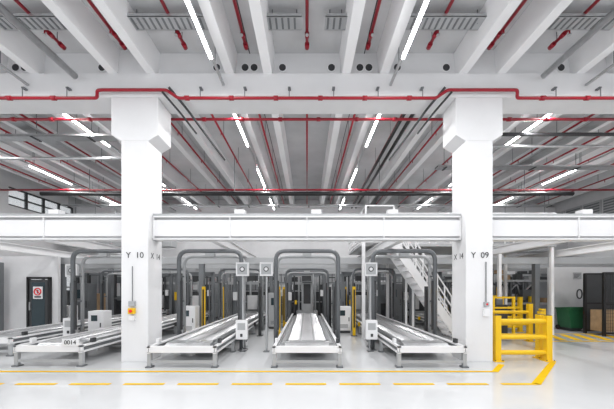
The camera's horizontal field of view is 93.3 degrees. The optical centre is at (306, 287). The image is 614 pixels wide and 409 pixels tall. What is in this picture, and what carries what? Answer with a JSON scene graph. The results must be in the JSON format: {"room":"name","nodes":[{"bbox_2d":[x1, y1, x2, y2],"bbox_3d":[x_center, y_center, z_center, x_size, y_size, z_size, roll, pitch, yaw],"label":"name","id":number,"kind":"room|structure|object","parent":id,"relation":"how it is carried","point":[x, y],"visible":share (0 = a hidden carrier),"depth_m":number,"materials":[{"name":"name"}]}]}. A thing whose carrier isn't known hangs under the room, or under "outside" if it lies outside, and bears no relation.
{"room":"distribution center","nodes":[
{"label":"distribution center","id":0,"kind":"room"},
{"bbox_2d":[0,168,80,282],"bbox_3d":[-14.100,-1.885,6.100,0.200,7.170,24.200,0,0,0],"label":"wall","id":1,"kind":"structure","parent":0,"point":[8,179],"depth_m":14.37,"materials":[{"name":"paint"}]},
{"bbox_2d":[9,187,72,213],"bbox_3d":[-14.100,-4.350,15.500,0.100,0.900,3.900,0,0,0],"label":"window","id":2,"kind":"structure","parent":1,"relation":"in","point":[26,194],"depth_m":15.00,"materials":[{"name":"clear glass"}]},
{"bbox_2d":[0,242,87,256],"bbox_3d":[-9.200,-1.260,12.325,0.160,0.240,10.350,0,0,0],"label":"joist","id":3,"kind":"object","parent":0,"point":[4,246],"depth_m":9.74,"materials":[{"name":"white metal"}]},
{"bbox_2d":[0,209,120,241],"bbox_3d":[-9.140,-1.500,6.980,9.720,0.720,0.300,0,0,0],"label":"steel beam","id":4,"kind":"structure","parent":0,"point":[54,226],"depth_m":6.87,"materials":[{"name":"white metal"}]},
{"bbox_2d":[48,242,162,256],"bbox_3d":[-6.400,-1.260,12.325,0.160,0.240,10.350,0,0,0],"label":"joist","id":5,"kind":"object","parent":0,"point":[84,245],"depth_m":8.52,"materials":[{"name":"white metal"}]},
{"bbox_2d":[212,242,255,256],"bbox_3d":[-2.300,-1.260,12.325,0.160,0.240,10.350,0,0,0],"label":"joist","id":6,"kind":"object","parent":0,"point":[227,245],"depth_m":9.03,"materials":[{"name":"white metal"}]},
{"bbox_2d":[0,0,613,203],"bbox_3d":[1.049,-5.187,6.000,27.292,0.560,23.995,0,0,0],"label":"ceiling beams","id":7,"kind":"structure","parent":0,"point":[74,15],"depth_m":6.74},
{"bbox_2d":[0,150,118,203],"bbox_3d":[-10.350,-5.000,5.700,0.060,0.940,23.400,0,0,0],"label":"lamp trunking","id":8,"kind":"object","parent":7,"relation":"hanging from","point":[0,150],"depth_m":11.65,"materials":[{"name":"grey metal"}]},
{"bbox_2d":[0,51,200,210],"bbox_3d":[-6.350,-5.000,5.700,0.060,0.940,23.400,0,0,0],"label":"lamp trunking","id":9,"kind":"object","parent":7,"relation":"hanging from","point":[1,65],"depth_m":8.04,"materials":[{"name":"grey metal"}]},
{"bbox_2d":[185,0,275,210],"bbox_3d":[-1.900,-5.000,5.700,0.060,0.940,23.400,0,0,0],"label":"ceiling lamp","id":10,"kind":"object","parent":7,"relation":"hanging from","point":[188,2],"depth_m":5.68,"materials":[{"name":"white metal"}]},
{"bbox_2d":[0,2,613,208],"bbox_3d":[0.500,-4.445,6.000,28.000,2.050,22.000,0,0,0],"label":"pipes","id":11,"kind":"object","parent":7,"relation":"attached to","point":[4,11],"visible":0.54,"depth_m":11.92,"materials":[{"name":"black metal"}]},
{"bbox_2d":[0,0,613,203],"bbox_3d":[0.667,-5.105,5.650,25.460,0.730,23.300,0,0,0],"label":"pipes","id":12,"kind":"object","parent":7,"relation":"attached to","point":[177,33],"visible":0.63,"depth_m":9.25,"materials":[{"name":"metal"}]},
{"bbox_2d":[0,9,613,211],"bbox_3d":[0.015,-4.900,11.425,26.030,1.140,11.750,0,0,0],"label":"trays","id":13,"kind":"object","parent":7,"relation":"attached to","point":[33,21],"visible":0.74,"depth_m":5.83,"materials":[{"name":"grey metal"}]},
{"bbox_2d":[64,196,567,253],"bbox_3d":[0.400,-3.720,16.308,27.606,3.500,0.948,0,0,0],"label":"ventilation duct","id":14,"kind":"object","parent":7,"relation":"hanging from","point":[560,246],"visible":0.12,"depth_m":16.00,"materials":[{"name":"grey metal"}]},
{"bbox_2d":[338,0,428,210],"bbox_3d":[1.900,-5.000,5.700,0.060,0.940,23.400,0,0,0],"label":"ceiling lamp","id":15,"kind":"object","parent":7,"relation":"hanging from","point":[425,2],"depth_m":5.68,"materials":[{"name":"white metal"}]},
{"bbox_2d":[413,51,613,210],"bbox_3d":[6.350,-4.981,5.700,0.060,0.978,23.400,0,0,0],"label":"lamp trunking","id":16,"kind":"object","parent":7,"relation":"hanging from","point":[612,65],"depth_m":8.10,"materials":[{"name":"white metal"}]},
{"bbox_2d":[522,114,550,131],"bbox_3d":[6.350,-4.544,8.014,0.060,0.108,0.978,0,0,0],"label":"ceiling lamp","id":17,"kind":"object","parent":7,"relation":"attached to","point":[526,130],"depth_m":8.08,"materials":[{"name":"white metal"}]},
{"bbox_2d":[495,150,613,203],"bbox_3d":[10.350,-5.000,5.700,0.060,0.940,23.400,0,0,0],"label":"lamp trunking","id":18,"kind":"object","parent":7,"relation":"hanging from","point":[613,150],"depth_m":11.85,"materials":[{"name":"white metal"}]},
{"bbox_2d":[0,315,613,408],"bbox_3d":[0.500,1.800,6.000,29.000,0.200,24.000,0,0,0],"label":"floor","id":19,"kind":"structure","parent":0,"point":[581,376],"depth_m":5.45,"materials":[{"name":"white concrete"}]},
{"bbox_2d":[0,262,3,330],"bbox_3d":[-10.900,0.400,10.200,0.400,2.600,0.400,0,0,0],"label":"steel post","id":20,"kind":"object","parent":19,"relation":"on","point":[1,264],"visible":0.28,"depth_m":10.23,"materials":[{"name":"grey metal"}]},
{"bbox_2d":[0,256,60,329],"bbox_3d":[-11.520,0.275,10.600,4.940,2.850,0.100,0,0,0],"label":"wall","id":21,"kind":"structure","parent":19,"relation":"on","point":[16,268],"depth_m":10.55,"materials":[{"name":"white paint"}]},
{"bbox_2d":[26,277,51,326],"bbox_3d":[-9.700,0.650,10.485,0.840,2.100,0.130,0,0,0],"label":"door","id":22,"kind":"structure","parent":21,"relation":"in","point":[38,311],"depth_m":10.46,"materials":[{"name":"grey metal"}]},
{"bbox_2d":[33,287,42,298],"bbox_3d":[-9.700,0.170,10.437,0.340,0.440,0.035,0,0,0],"label":"prohibition sign","id":23,"kind":"object","parent":22,"relation":"attached to","point":[37,291],"visible":1,"depth_m":10.45,"materials":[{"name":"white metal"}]},
{"bbox_2d":[67,290,69,304],"bbox_3d":[-10.700,0.900,12.635,0.800,1.600,0.530,0,0,0],"label":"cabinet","id":24,"kind":"object","parent":19,"relation":"on","point":[68,291],"visible":0.02,"depth_m":12.52,"materials":[{"name":"grey metal"}]},
{"bbox_2d":[63,264,78,335],"bbox_3d":[-6.720,0.510,8.326,0.340,2.380,0.361,0,0,0],"label":"post","id":25,"kind":"object","parent":19,"relation":"on","point":[66,321],"visible":0.29,"depth_m":8.25,"materials":[{"name":"grey metal"}]},
{"bbox_2d":[67,305,77,317],"bbox_3d":[-9.500,1.200,11.485,0.500,1.000,0.430,0,0,0],"label":"base cabinet","id":26,"kind":"object","parent":19,"relation":"on","point":[68,306],"visible":0.09,"depth_m":11.30,"materials":[{"name":"white metal"}]},
{"bbox_2d":[0,312,165,356],"bbox_3d":[-8.100,1.420,11.195,1.600,0.560,8.010,0,0,0],"label":"conveyor","id":27,"kind":"object","parent":19,"relation":"on","point":[11,337],"visible":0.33,"depth_m":8.19,"materials":[{"name":"white metal"}]},
{"bbox_2d":[77,283,96,319],"bbox_3d":[-9.750,0.750,12.635,0.800,1.900,0.530,0,0,0],"label":"tall cabinet","id":28,"kind":"object","parent":19,"relation":"on","point":[90,289],"visible":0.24,"depth_m":12.41,"materials":[{"name":"grey metal"}]},
{"bbox_2d":[70,249,120,333],"bbox_3d":[-5.600,0.313,8.170,1.880,2.774,0.580,0,0,0],"label":"frame","id":29,"kind":"object","parent":19,"relation":"on","point":[102,253],"visible":0.46,"depth_m":7.97,"materials":[{"name":"grey metal"}]},
{"bbox_2d":[76,273,120,314],"bbox_3d":[-11.200,0.450,16.060,3.920,2.500,1.120,0,0,0],"label":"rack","id":30,"kind":"object","parent":19,"relation":"on","point":[117,303],"visible":0.05,"depth_m":15.52,"materials":[{"name":"grey metal"}]},
{"bbox_2d":[88,310,111,330],"bbox_3d":[-6.850,1.225,9.585,0.500,0.950,0.430,0,0,0],"label":"base cabinet","id":31,"kind":"object","parent":19,"relation":"on","point":[97,319],"visible":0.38,"depth_m":9.39,"materials":[{"name":"white metal"}]},
{"bbox_2d":[97,293,105,309],"bbox_3d":[-10.900,0.990,14.600,1.200,1.420,0.800,0,0,0],"label":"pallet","id":32,"kind":"object","parent":19,"relation":"on","point":[98,294],"visible":0.03,"depth_m":14.39,"materials":[{"name":"brown wood"}]},
{"bbox_2d":[11,313,207,366],"bbox_3d":[-5.600,1.420,10.245,1.600,0.560,8.010,0,0,0],"label":"conveyor","id":33,"kind":"object","parent":19,"relation":"on","point":[95,339],"visible":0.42,"depth_m":6.67,"materials":[{"name":"white metal"}]},
{"bbox_2d":[62,339,78,345],"bbox_3d":[-5.080,1.170,6.226,0.360,0.140,0.027,0,0,0],"label":"number plate","id":34,"kind":"object","parent":33,"relation":"attached to","point":[65,342],"visible":1,"depth_m":6.22,"materials":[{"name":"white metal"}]},
{"bbox_2d":[100,270,120,309],"bbox_3d":[-8.100,0.452,12.770,1.840,2.496,0.580,0,0,0],"label":"frame","id":35,"kind":"object","parent":19,"relation":"on","point":[102,296],"visible":0.42,"depth_m":12.57,"materials":[{"name":"grey metal"}]},
{"bbox_2d":[111,50,170,361],"bbox_3d":[-3.960,-1.885,6.975,1.080,7.170,0.650,0,0,0],"label":"concrete column","id":36,"kind":"structure","parent":19,"relation":"on","point":[142,126],"depth_m":6.66,"materials":[{"name":"white concrete"}]},
{"bbox_2d":[128,266,135,320],"bbox_3d":[-4.000,0.120,6.605,0.140,1.240,0.110,0,0,0],"label":"box","id":37,"kind":"object","parent":36,"relation":"attached to","point":[130,303],"visible":1,"depth_m":6.60,"materials":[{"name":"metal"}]},
{"bbox_2d":[162,274,186,314],"bbox_3d":[-8.100,0.450,16.190,1.940,2.500,2.060,0,0,0],"label":"machine","id":38,"kind":"object","parent":19,"relation":"on","point":[168,302],"visible":0.14,"depth_m":15.37,"materials":[{"name":"grey metal"}]},
{"bbox_2d":[162,268,191,305],"bbox_3d":[-5.600,0.454,11.770,1.840,2.492,0.580,0,0,0],"label":"frame","id":39,"kind":"object","parent":19,"relation":"on","point":[163,272],"visible":0.44,"depth_m":11.57,"materials":[{"name":"grey metal"}]},
{"bbox_2d":[182,306,198,332],"bbox_3d":[-4.250,1.175,10.485,0.560,1.050,0.430,0,0,0],"label":"base cabinet","id":40,"kind":"object","parent":19,"relation":"on","point":[192,312],"visible":0.48,"depth_m":10.29,"materials":[{"name":"white metal"}]},
{"bbox_2d":[174,272,217,321],"bbox_3d":[-5.600,0.450,15.340,1.940,2.500,2.060,0,0,0],"label":"machine","id":41,"kind":"object","parent":19,"relation":"on","point":[195,275],"visible":0.26,"depth_m":14.45,"materials":[{"name":"grey metal"}]},
{"bbox_2d":[202,287,205,325],"bbox_3d":[-3.670,0.825,10.300,0.200,1.750,0.200,0,0,0],"label":"post","id":42,"kind":"object","parent":19,"relation":"on","point":[203,288],"visible":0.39,"depth_m":10.25,"materials":[{"name":"yellow metal"}]},
{"bbox_2d":[145,313,265,367],"bbox_3d":[-2.670,1.420,10.155,1.600,0.560,8.010,0,0,0],"label":"conveyor","id":43,"kind":"object","parent":19,"relation":"on","point":[215,336],"visible":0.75,"depth_m":6.81,"materials":[{"name":"white metal"}]},
{"bbox_2d":[177,249,246,350],"bbox_3d":[-2.670,0.313,8.170,1.880,2.774,0.580,0,0,0],"label":"frame","id":44,"kind":"object","parent":19,"relation":"on","point":[209,253],"visible":0.84,"depth_m":7.97,"materials":[{"name":"grey metal"}]},
{"bbox_2d":[209,281,227,323],"bbox_3d":[-4.000,0.700,13.100,0.940,2.000,0.140,0,0,0],"label":"fence","id":45,"kind":"object","parent":19,"relation":"on","point":[226,282],"visible":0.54,"depth_m":13.07,"materials":[{"name":"grey metal"}]},
{"bbox_2d":[223,287,223,317],"bbox_3d":[-3.670,0.825,12.600,0.200,1.750,0.200,0,0,0],"label":"post","id":46,"kind":"object","parent":19,"relation":"on","point":[223,287],"visible":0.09,"depth_m":12.57,"materials":[{"name":"yellow metal"}]},
{"bbox_2d":[218,268,264,330],"bbox_3d":[-2.670,0.454,11.770,1.840,2.492,0.580,0,0,0],"label":"frame","id":47,"kind":"object","parent":19,"relation":"on","point":[220,285],"visible":0.73,"depth_m":11.57,"materials":[{"name":"grey metal"}]},
{"bbox_2d":[236,262,248,351],"bbox_3d":[-1.720,0.510,7.766,0.340,2.380,0.361,0,0,0],"label":"post","id":48,"kind":"object","parent":19,"relation":"on","point":[242,268],"visible":1,"depth_m":7.69,"materials":[{"name":"grey metal"}]},
{"bbox_2d":[233,274,273,314],"bbox_3d":[-2.670,0.450,15.190,1.940,2.500,2.060,0,0,0],"label":"machine","id":49,"kind":"object","parent":19,"relation":"on","point":[251,295],"visible":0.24,"depth_m":14.84,"materials":[{"name":"grey metal"}]},
{"bbox_2d":[257,287,262,335],"bbox_3d":[-1.670,0.825,10.300,0.200,1.750,0.200,0,0,0],"label":"post","id":50,"kind":"object","parent":19,"relation":"on","point":[259,288],"visible":1,"depth_m":10.25,"materials":[{"name":"black metal"}]},
{"bbox_2d":[260,262,272,351],"bbox_3d":[-1.080,0.510,7.739,0.340,2.380,0.183,0,0,0],"label":"post","id":51,"kind":"object","parent":19,"relation":"on","point":[266,268],"visible":1,"depth_m":7.66,"materials":[{"name":"grey metal"}]},
{"bbox_2d":[268,293,280,328],"bbox_3d":[-1.350,0.950,12.185,0.500,1.500,0.430,0,0,0],"label":"cabinet","id":52,"kind":"object","parent":19,"relation":"on","point":[270,295],"visible":0.49,"depth_m":11.99,"materials":[{"name":"grey metal"}]},
{"bbox_2d":[279,287,279,330],"bbox_3d":[-1.000,0.825,10.300,0.200,1.750,0.200,0,0,0],"label":"post","id":53,"kind":"object","parent":19,"relation":"on","point":[279,287],"visible":0.27,"depth_m":10.25,"materials":[{"name":"yellow metal"}]},
{"bbox_2d":[282,287,284,326],"bbox_3d":[-1.000,0.825,12.600,0.200,1.750,0.200,0,0,0],"label":"post","id":54,"kind":"object","parent":19,"relation":"on","point":[283,287],"visible":0.67,"depth_m":12.54,"materials":[{"name":"yellow metal"}]},
{"bbox_2d":[162,274,408,317],"bbox_3d":[-1.070,0.450,16.575,15.460,2.500,0.450,0,0,0],"label":"overhead feed line","id":55,"kind":"object","parent":19,"relation":"on","point":[281,278],"visible":0.22,"depth_m":16.36,"materials":[{"name":"grey metal"}]},
{"bbox_2d":[0,334,613,384],"bbox_3d":[-0.780,1.696,7.940,26.440,0.001,5.720,0,0,0],"label":"tape","id":56,"kind":"object","parent":19,"relation":"on","point":[540,378],"visible":0.89,"depth_m":5.62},
{"bbox_2d":[271,313,342,367],"bbox_3d":[0.000,1.420,10.155,1.600,0.560,8.010,0,0,0],"label":"conveyor","id":57,"kind":"object","parent":19,"relation":"on","point":[302,332],"visible":1,"depth_m":6.98,"materials":[{"name":"white metal"}]},
{"bbox_2d":[287,271,326,320],"bbox_3d":[0.000,0.420,15.190,1.940,2.560,2.060,0,0,0],"label":"machine","id":58,"kind":"object","parent":19,"relation":"on","point":[306,300],"visible":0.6,"depth_m":14.80,"materials":[{"name":"grey metal"}]},
{"bbox_2d":[274,249,339,342],"bbox_3d":[0.000,0.313,8.170,1.880,2.774,0.580,0,0,0],"label":"frame","id":59,"kind":"object","parent":19,"relation":"on","point":[306,252],"visible":0.95,"depth_m":7.96,"materials":[{"name":"grey metal"}]},
{"bbox_2d":[285,268,328,321],"bbox_3d":[0.000,0.454,11.770,1.840,2.492,0.580,0,0,0],"label":"frame","id":60,"kind":"object","parent":19,"relation":"on","point":[290,269],"visible":0.91,"depth_m":11.56,"materials":[{"name":"grey metal"}]},
{"bbox_2d":[329,287,331,326],"bbox_3d":[1.000,0.825,12.600,0.200,1.750,0.200,0,0,0],"label":"post","id":61,"kind":"object","parent":19,"relation":"on","point":[329,287],"visible":0.77,"depth_m":12.54,"materials":[{"name":"black metal"}]},
{"bbox_2d":[334,287,334,330],"bbox_3d":[1.000,0.825,10.300,0.200,1.750,0.200,0,0,0],"label":"post","id":62,"kind":"object","parent":19,"relation":"on","point":[334,287],"visible":0.21,"depth_m":10.25,"materials":[{"name":"black metal"}]},
{"bbox_2d":[61,257,613,333],"bbox_3d":[0.500,0.280,13.900,28.956,2.837,6.316,0,0,0],"label":"wall","id":63,"kind":"structure","parent":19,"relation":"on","point":[538,265],"depth_m":10.82,"materials":[{"name":"white paint"}]},
{"bbox_2d":[332,283,344,327],"bbox_3d":[1.340,0.750,12.285,0.500,1.900,0.430,0,0,0],"label":"tall cabinet","id":64,"kind":"object","parent":19,"relation":"on","point":[342,285],"visible":0.28,"depth_m":12.09,"materials":[{"name":"grey metal"}]},
{"bbox_2d":[340,306,350,332],"bbox_3d":[1.360,1.200,11.085,0.600,1.000,0.430,0,0,0],"label":"base cabinet","id":65,"kind":"object","parent":19,"relation":"on","point":[345,311],"visible":0.64,"depth_m":10.89,"materials":[{"name":"white metal"}]},
{"bbox_2d":[345,287,346,305],"bbox_3d":[1.670,0.825,12.600,0.200,1.750,0.200,0,0,0],"label":"post","id":66,"kind":"object","parent":19,"relation":"on","point":[345,287],"visible":0.23,"depth_m":12.55,"materials":[{"name":"yellow metal"}]},
{"bbox_2d":[351,287,356,335],"bbox_3d":[1.670,0.825,10.300,0.200,1.750,0.200,0,0,0],"label":"post","id":67,"kind":"object","parent":19,"relation":"on","point":[353,288],"visible":1,"depth_m":10.25,"materials":[{"name":"yellow metal"}]},
{"bbox_2d":[340,272,380,314],"bbox_3d":[2.670,0.450,15.190,1.940,2.500,2.060,0,0,0],"label":"machine","id":68,"kind":"object","parent":19,"relation":"on","point":[358,277],"visible":0.29,"depth_m":14.40,"materials":[{"name":"grey metal"}]},
{"bbox_2d":[364,262,377,351],"bbox_3d":[1.700,0.510,7.766,0.340,2.380,0.361,0,0,0],"label":"post","id":69,"kind":"object","parent":19,"relation":"on","point":[370,268],"visible":1,"depth_m":7.69,"materials":[{"name":"grey metal"}]},
{"bbox_2d":[351,268,395,330],"bbox_3d":[2.670,0.454,11.770,1.840,2.492,0.580,0,0,0],"label":"frame","id":70,"kind":"object","parent":19,"relation":"on","point":[393,285],"visible":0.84,"depth_m":11.57,"materials":[{"name":"grey metal"}]},
{"bbox_2d":[390,287,390,317],"bbox_3d":[3.670,0.825,12.600,0.200,1.750,0.200,0,0,0],"label":"post","id":71,"kind":"object","parent":19,"relation":"on","point":[390,287],"visible":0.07,"depth_m":12.57,"materials":[{"name":"black metal"}]},
{"bbox_2d":[385,284,401,321],"bbox_3d":[4.300,0.750,14.385,0.700,1.900,0.430,0,0,0],"label":"tall cabinet","id":72,"kind":"object","parent":19,"relation":"on","point":[398,286],"visible":0.52,"depth_m":14.19,"materials":[{"name":"grey metal"}]},
{"bbox_2d":[389,281,408,322],"bbox_3d":[4.200,0.700,13.100,1.140,2.000,0.140,0,0,0],"label":"fence","id":73,"kind":"object","parent":19,"relation":"on","point":[389,281],"visible":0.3,"depth_m":13.10,"materials":[{"name":"grey metal"}]},
{"bbox_2d":[367,249,436,350],"bbox_3d":[2.670,0.313,8.170,1.880,2.774,0.580,0,0,0],"label":"frame","id":74,"kind":"object","parent":19,"relation":"on","point":[403,253],"visible":0.84,"depth_m":7.97,"materials":[{"name":"grey metal"}]},
{"bbox_2d":[356,313,468,367],"bbox_3d":[2.670,1.420,10.155,1.600,0.560,8.010,0,0,0],"label":"conveyor","id":75,"kind":"object","parent":19,"relation":"on","point":[398,336],"visible":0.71,"depth_m":6.76,"materials":[{"name":"white metal"}]},
{"bbox_2d":[396,272,441,321],"bbox_3d":[5.700,0.450,15.190,1.940,2.500,2.060,0,0,0],"label":"machine","id":76,"kind":"object","parent":19,"relation":"on","point":[419,308],"visible":0.2,"depth_m":14.40,"materials":[{"name":"grey metal"}]},
{"bbox_2d":[387,242,451,336],"bbox_3d":[3.935,-0.457,9.969,2.343,4.314,0.902,0,0,0],"label":"staircase","id":77,"kind":"structure","parent":19,"relation":"on","point":[406,267],"depth_m":9.53,"materials":[{"name":"white metal"}]},
{"bbox_2d":[424,286,427,331],"bbox_3d":[3.670,0.825,8.900,0.200,1.750,0.200,0,0,0],"label":"post","id":78,"kind":"object","parent":19,"relation":"on","point":[425,287],"visible":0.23,"depth_m":8.85,"materials":[{"name":"black metal"}]},
{"bbox_2d":[415,313,449,334],"bbox_3d":[5.700,1.420,12.295,1.600,0.560,3.610,0,0,0],"label":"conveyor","id":79,"kind":"object","parent":19,"relation":"on","point":[420,316],"visible":0.12,"depth_m":13.15,"materials":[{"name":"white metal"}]},
{"bbox_2d":[349,205,556,339],"bbox_3d":[5.418,-0.511,11.350,7.216,4.422,3.745,0,0,0],"label":"platform","id":80,"kind":"object","parent":19,"relation":"on","point":[439,249],"visible":0.23,"depth_m":10.50,"materials":[{"name":"grey metal"}]},
{"bbox_2d":[443,50,502,361],"bbox_3d":[3.960,-1.885,6.975,1.080,7.170,0.650,0,0,0],"label":"concrete column","id":81,"kind":"structure","parent":19,"relation":"on","point":[471,126],"depth_m":6.66,"materials":[{"name":"white concrete"}]},
{"bbox_2d":[483,262,489,316],"bbox_3d":[4.100,0.025,6.625,0.120,1.250,0.070,0,0,0],"label":"box","id":82,"kind":"object","parent":81,"relation":"attached to","point":[486,312],"visible":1,"depth_m":6.63,"materials":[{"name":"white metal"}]},
{"bbox_2d":[442,270,546,318],"bbox_3d":[9.413,0.362,15.248,5.627,2.676,2.696,0,0,0],"label":"storage rack","id":83,"kind":"object","parent":19,"relation":"on","point":[517,290],"visible":0.31,"depth_m":14.22,"materials":[{"name":"grey metal"}]},
{"bbox_2d":[493,296,514,332],"bbox_3d":[6.940,1.000,10.550,0.800,1.400,0.680,0,0,0],"label":"barrier","id":84,"kind":"object","parent":19,"relation":"on","point":[498,304],"visible":0.36,"depth_m":10.37,"materials":[{"name":"yellow metal"}]},
{"bbox_2d":[493,303,534,341],"bbox_3d":[6.125,1.093,9.250,2.170,1.215,0.220,0,0,0],"label":"barrier","id":85,"kind":"object","parent":19,"relation":"on","point":[529,306],"visible":0.5,"depth_m":9.20,"materials":[{"name":"yellow metal"}]},
{"bbox_2d":[508,297,524,331],"bbox_3d":[7.525,1.018,11.300,1.770,1.365,0.220,0,0,0],"label":"barrier","id":86,"kind":"object","parent":19,"relation":"on","point":[519,306],"visible":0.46,"depth_m":11.24,"materials":[{"name":"yellow metal"}]},
{"bbox_2d":[493,315,555,361],"bbox_3d":[5.010,1.163,6.750,1.400,1.075,0.220,0,0,0],"label":"barrier","id":87,"kind":"object","parent":19,"relation":"on","point":[547,352],"visible":0.98,"depth_m":6.70,"materials":[{"name":"yellow metal"}]},
{"bbox_2d":[532,308,545,358],"bbox_3d":[6.460,1.163,8.000,0.304,1.075,2.916,0,0,40],"label":"barrier","id":88,"kind":"object","parent":19,"relation":"on","point":[542,311],"visible":0.67,"depth_m":6.96,"materials":[{"name":"yellow metal"}]},
{"bbox_2d":[555,307,582,330],"bbox_3d":[10.620,1.220,11.714,0.680,0.959,0.728,0,0,0],"label":"bin","id":89,"kind":"object","parent":19,"relation":"on","point":[568,318],"visible":0.96,"depth_m":11.45,"materials":[{"name":"green plastic"}]},
{"bbox_2d":[547,267,613,327],"bbox_3d":[12.670,0.410,12.400,4.640,2.580,0.200,0,0,0],"label":"wall right partition","id":90,"kind":"structure","parent":19,"relation":"on","point":[566,287],"depth_m":12.30,"materials":[{"name":"white paint"}]},
{"bbox_2d":[573,272,581,278],"bbox_3d":[11.450,-0.520,12.284,0.360,0.280,0.013,0,0,0],"label":"panel","id":91,"kind":"object","parent":90,"relation":"attached to","point":[576,275],"visible":1,"depth_m":12.28,"materials":[{"name":"grey metal"}]},
{"bbox_2d":[576,289,582,298],"bbox_3d":[11.550,0.255,12.290,0.273,0.434,0.004,0,0,0],"label":"letter sign","id":92,"kind":"object","parent":90,"relation":"attached to","point":[578,289],"visible":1,"depth_m":12.29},
{"bbox_2d":[583,272,613,335],"bbox_3d":[11.075,0.570,10.550,1.330,2.260,0.780,0,0,0],"label":"cage","id":93,"kind":"object","parent":19,"relation":"on","point":[598,288],"visible":1,"depth_m":10.86,"materials":[{"name":"black metal"}]},
{"bbox_2d":[0,0,613,199],"bbox_3d":[0.500,-5.595,6.100,29.400,0.250,24.200,0,0,0],"label":"ceiling","id":94,"kind":"structure","parent":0,"point":[320,40],"depth_m":9.30,"materials":[{"name":"concrete"}]},
{"bbox_2d":[153,209,460,241],"bbox_3d":[0.000,-1.500,6.980,7.280,0.720,0.300,0,0,0],"label":"steel beam","id":95,"kind":"structure","parent":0,"point":[239,226],"depth_m":6.87,"materials":[{"name":"white metal"}]},
{"bbox_2d":[81,200,546,314],"bbox_3d":[0.500,-1.885,18.100,29.000,7.170,0.200,0,0,0],"label":"wall","id":96,"kind":"structure","parent":0,"point":[259,249],"depth_m":18.00,"materials":[{"name":"paint"}]},
{"bbox_2d":[98,276,120,299],"bbox_3d":[-12.000,0.475,17.939,1.920,2.450,0.119,0,0,0],"label":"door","id":97,"kind":"structure","parent":96,"relation":"in","point":[118,277],"depth_m":17.93,"materials":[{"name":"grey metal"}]},
{"bbox_2d":[189,277,210,289],"bbox_3d":[-6.800,0.475,17.939,1.920,2.450,0.119,0,0,0],"label":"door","id":98,"kind":"structure","parent":96,"relation":"in","point":[195,287],"depth_m":17.93,"materials":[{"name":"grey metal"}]},
{"bbox_2d":[231,276,249,314],"bbox_3d":[-4.100,0.475,17.939,1.220,2.450,0.119,0,0,0],"label":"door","id":99,"kind":"structure","parent":96,"relation":"in","point":[247,286],"depth_m":17.93,"materials":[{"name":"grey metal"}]},
{"bbox_2d":[273,276,301,313],"bbox_3d":[-1.300,0.475,17.939,1.920,2.450,0.119,0,0,0],"label":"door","id":100,"kind":"structure","parent":96,"relation":"in","point":[280,286],"depth_m":17.93,"materials":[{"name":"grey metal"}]},
{"bbox_2d":[75,207,554,213],"bbox_3d":[0.500,-4.550,17.750,29.000,0.700,0.500,0,0,0],"label":"girder","id":101,"kind":"object","parent":96,"relation":"attached to","point":[78,210],"visible":0.43,"depth_m":17.50,"materials":[{"name":"metal"}]},
{"bbox_2d":[318,276,334,290],"bbox_3d":[1.300,0.475,17.939,1.220,2.450,0.119,0,0,0],"label":"door","id":102,"kind":"structure","parent":96,"relation":"in","point":[318,276],"depth_m":17.93,"materials":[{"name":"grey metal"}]},
{"bbox_2d":[358,276,385,302],"bbox_3d":[4.100,0.475,17.939,1.920,2.450,0.119,0,0,0],"label":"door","id":103,"kind":"structure","parent":96,"relation":"in","point":[382,277],"depth_m":17.93,"materials":[{"name":"grey metal"}]},
{"bbox_2d":[443,276,451,309],"bbox_3d":[9.400,0.475,17.939,1.920,2.450,0.119,0,0,0],"label":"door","id":104,"kind":"structure","parent":96,"relation":"in","point":[446,277],"depth_m":17.93,"materials":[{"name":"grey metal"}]},
{"bbox_2d":[358,242,401,256],"bbox_3d":[2.300,-1.260,12.325,0.160,0.240,10.350,0,0,0],"label":"joist","id":105,"kind":"object","parent":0,"point":[382,245],"depth_m":8.91,"materials":[{"name":"white metal"}]},
{"bbox_2d":[451,242,565,256],"bbox_3d":[6.400,-1.260,12.325,0.160,0.240,10.350,0,0,0],"label":"joist","id":106,"kind":"object","parent":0,"point":[517,246],"depth_m":8.72,"materials":[{"name":"white metal"}]},
{"bbox_2d":[493,209,613,241],"bbox_3d":[9.640,-1.500,6.980,10.720,0.720,0.300,0,0,0],"label":"steel beam","id":107,"kind":"structure","parent":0,"point":[581,226],"depth_m":6.87,"materials":[{"name":"white metal"}]},
{"bbox_2d":[515,242,613,256],"bbox_3d":[9.200,-1.260,12.325,0.160,0.240,10.350,0,0,0],"label":"joist","id":108,"kind":"object","parent":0,"point":[609,246],"depth_m":9.78,"materials":[{"name":"white metal"}]},
{"bbox_2d":[551,183,613,256],"bbox_3d":[15.060,-1.885,6.100,0.280,7.170,24.200,0,0,0],"label":"wall","id":109,"kind":"structure","parent":0,"point":[601,202],"depth_m":15.29,"materials":[{"name":"paint"}]},
{"bbox_2d":[0,53,613,113],"bbox_3d":[0.500,-4.925,6.980,29.000,1.090,0.720,0,0,0],"label":"beam","id":110,"kind":"structure","parent":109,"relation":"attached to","point":[307,74],"depth_m":6.74,"materials":[{"name":"paint"}]},
{"bbox_2d":[0,86,613,160],"bbox_3d":[0.500,-4.278,7.984,28.960,0.504,3.035,0,0,0],"label":"pipe","id":111,"kind":"object","parent":110,"relation":"attached to","point":[170,91],"visible":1,"depth_m":6.53,"materials":[{"name":"red metal"}]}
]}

